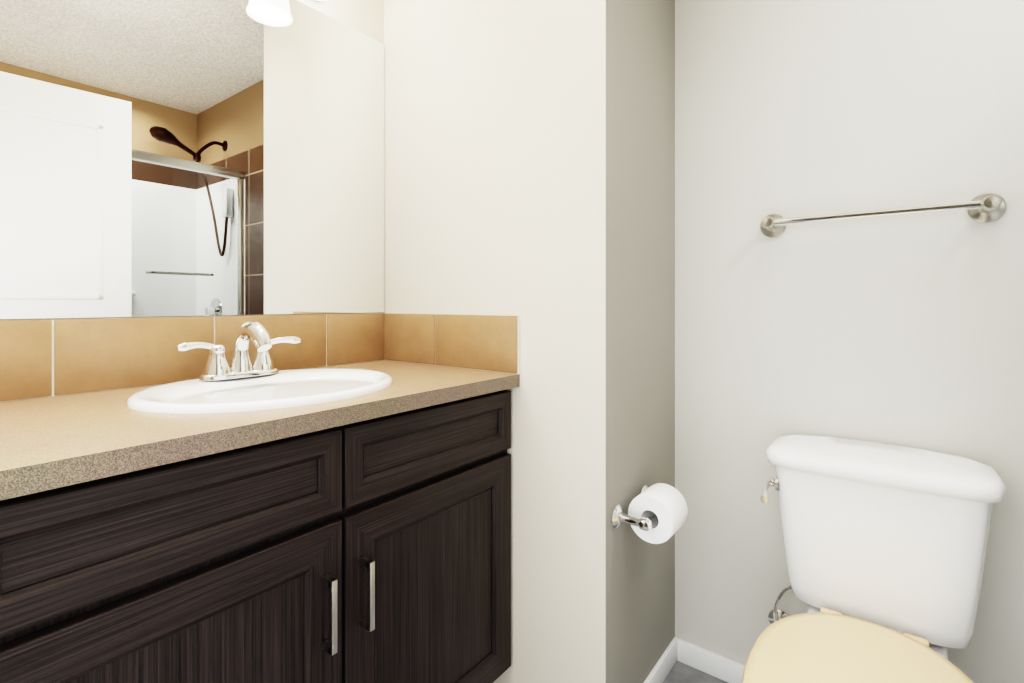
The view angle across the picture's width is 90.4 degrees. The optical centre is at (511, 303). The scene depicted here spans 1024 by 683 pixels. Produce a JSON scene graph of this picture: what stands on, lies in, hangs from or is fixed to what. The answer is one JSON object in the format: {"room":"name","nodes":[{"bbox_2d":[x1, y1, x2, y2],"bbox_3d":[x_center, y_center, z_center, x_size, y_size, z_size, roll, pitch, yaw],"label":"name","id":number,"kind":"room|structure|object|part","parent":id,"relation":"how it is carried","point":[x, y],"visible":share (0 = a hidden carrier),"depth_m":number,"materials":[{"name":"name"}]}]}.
{"room":"bathroom","nodes":[
{"label":"bathroom","id":0,"kind":"room"},
{"bbox_2d":[0,0,383,320],"bbox_3d":[-0.791,-0.133,1.216,0.100,2.370,1.123,0,0,37],"label":"wall","id":1,"kind":"structure","parent":0,"point":[365,17],"depth_m":1.53,"materials":[{"name":"beige paint"}]},
{"bbox_2d":[0,0,383,318],"bbox_3d":[-0.712,-0.399,1.231,0.005,0.856,0.997,0,0,37],"label":"mirror","id":2,"kind":"object","parent":1,"relation":"attached to","point":[186,157],"visible":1,"depth_m":1.18,"materials":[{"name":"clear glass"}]},
{"bbox_2d":[384,0,604,682],"bbox_3d":[0.026,-0.133,1.642,0.884,2.370,0.546,0,0,37],"label":"wall","id":3,"kind":"structure","parent":0,"point":[494,157],"depth_m":1.28,"materials":[{"name":"beige paint"}]},
{"bbox_2d":[605,0,674,682],"bbox_3d":[0.348,-0.133,1.334,0.002,2.370,0.446,0,0,37],"label":"wall","id":4,"kind":"structure","parent":0,"point":[639,293],"depth_m":1.30,"materials":[{"name":"beige paint"}]},
{"bbox_2d":[611,483,687,543],"bbox_3d":[0.344,0.502,1.223,0.127,0.112,0.214,0,0,37],"label":"toilet paper holder","id":5,"kind":"object","parent":4,"relation":"attached to","point":[657,513],"visible":1,"depth_m":1.18,"materials":[{"name":"white paper"}]},
{"bbox_2d":[644,637,677,682],"bbox_3d":[0.352,1.021,1.331,0.012,0.062,0.446,0,0,37],"label":"baseboard return","id":6,"kind":"object","parent":4,"relation":"attached to","point":[661,669],"visible":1,"depth_m":1.42,"materials":[{"name":"white wood"}]},
{"bbox_2d":[663,661,727,682],"bbox_3d":[0.091,1.102,0.145,2.800,0.100,2.849,0,0,37],"label":"floor","id":7,"kind":"structure","parent":0,"point":[680,672],"depth_m":1.43,"materials":[{"name":"tile"}]},
{"bbox_2d":[0,313,519,682],"bbox_3d":[-0.494,0.542,1.066,0.550,1.020,0.998,0,0,37],"label":"bathroom vanity","id":8,"kind":"object","parent":7,"relation":"on","point":[321,498],"visible":1,"depth_m":0.90,"materials":[{"name":"brown wood"}]},
{"bbox_3d":[-0.460,0.299,0.729,0.011,0.061,0.394,0,0,37],"label":"drawer panel","id":9,"kind":"part","parent":8,"relation":"part of","materials":[{"name":"brown wood"}]},
{"bbox_3d":[-0.460,0.661,0.729,0.011,0.409,0.344,0,0,37],"label":"door panel","id":10,"kind":"part","parent":8,"relation":"part of","materials":[{"name":"brown wood"}]},
{"bbox_3d":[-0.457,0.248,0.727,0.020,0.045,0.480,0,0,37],"label":"drawer","id":11,"kind":"part","parent":8,"relation":"part of","materials":[{"name":"brown wood"}]},
{"bbox_3d":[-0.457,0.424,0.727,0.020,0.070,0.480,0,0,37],"label":"door","id":12,"kind":"part","parent":8,"relation":"part of","materials":[{"name":"brown wood"}]},
{"bbox_2d":[0,359,519,516],"bbox_3d":[-0.498,0.198,1.069,0.540,0.032,0.998,0,0,37],"label":"countertop","id":13,"kind":"structure","parent":8,"relation":"on","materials":[{"name":"laminate"}]},
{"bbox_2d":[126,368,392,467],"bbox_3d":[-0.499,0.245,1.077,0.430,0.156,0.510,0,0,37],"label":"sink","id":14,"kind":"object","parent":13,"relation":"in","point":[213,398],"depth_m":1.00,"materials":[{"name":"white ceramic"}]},
{"bbox_2d":[176,321,300,380],"bbox_3d":[-0.589,0.104,1.145,0.154,0.128,0.274,0,0,37],"label":"faucet","id":15,"kind":"object","parent":14,"relation":"on","point":[217,368],"depth_m":1.15,"materials":[{"name":"silver metal"}]},
{"bbox_3d":[-0.313,0.535,0.874,0.030,0.125,0.011,0,0,37],"label":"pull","id":16,"kind":"part","parent":8,"relation":"part of","materials":[{"name":"silver metal"}]},
{"bbox_3d":[-0.266,0.535,0.936,0.030,0.125,0.011,0,0,37],"label":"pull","id":17,"kind":"part","parent":8,"relation":"part of","materials":[{"name":"silver metal"}]},
{"bbox_3d":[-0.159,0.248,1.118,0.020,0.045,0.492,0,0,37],"label":"drawer","id":18,"kind":"part","parent":8,"relation":"part of","materials":[{"name":"brown wood"}]},
{"bbox_3d":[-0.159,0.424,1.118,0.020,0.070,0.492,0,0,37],"label":"door","id":19,"kind":"part","parent":8,"relation":"part of","materials":[{"name":"brown wood"}]},
{"bbox_3d":[-0.162,0.299,1.121,0.011,0.061,0.406,0,0,37],"label":"drawer panel","id":20,"kind":"part","parent":8,"relation":"part of","materials":[{"name":"brown wood"}]},
{"bbox_3d":[-0.162,0.661,1.121,0.011,0.409,0.356,0,0,37],"label":"door panel","id":21,"kind":"part","parent":8,"relation":"part of","materials":[{"name":"brown wood"}]},
{"bbox_2d":[742,434,1006,682],"bbox_3d":[0.651,0.691,0.950,0.440,0.721,0.689,0,0,37],"label":"toilet","id":22,"kind":"object","parent":7,"relation":"on","point":[885,545],"visible":1,"depth_m":1.03,"materials":[{"name":"white ceramic"}]},
{"bbox_3d":[0.597,0.427,1.177,0.029,0.045,0.107,0,0,37],"label":"lever","id":23,"kind":"part","parent":22,"relation":"part of","materials":[{"name":"silver metal"}]},
{"bbox_3d":[0.601,0.669,0.865,0.366,0.020,0.494,0,0,37],"label":"lid","id":24,"kind":"part","parent":22,"relation":"part of","materials":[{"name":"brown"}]},
{"bbox_3d":[0.805,0.538,1.133,0.384,0.328,0.188,0,0,37],"label":"tank","id":25,"kind":"part","parent":22,"relation":"part of","materials":[{"name":"white ceramic"}]},
{"bbox_3d":[0.799,0.352,1.124,0.416,0.043,0.209,0,0,37],"label":"tank lid","id":26,"kind":"part","parent":22,"relation":"part of","materials":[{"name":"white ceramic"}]},
{"bbox_2d":[675,0,1023,682],"bbox_3d":[0.854,-0.133,1.292,0.856,2.370,0.100,0,0,37],"label":"wall","id":27,"kind":"structure","parent":0,"point":[904,330],"depth_m":1.26,"materials":[{"name":"grey paint"}]},
{"bbox_2d":[677,638,744,682],"bbox_3d":[0.911,1.021,1.178,1.062,0.062,0.012,0,0,37],"label":"baseboard","id":28,"kind":"structure","parent":27,"relation":"attached to","point":[719,666],"depth_m":1.44,"materials":[{"name":"white wood"}]},
{"bbox_2d":[760,193,1005,236],"bbox_3d":[0.835,-0.205,1.192,0.478,0.062,0.080,0,0,37],"label":"towel rail","id":29,"kind":"object","parent":27,"relation":"attached to","point":[988,207],"visible":1,"depth_m":1.12,"materials":[{"name":"silver metal"}]}
]}

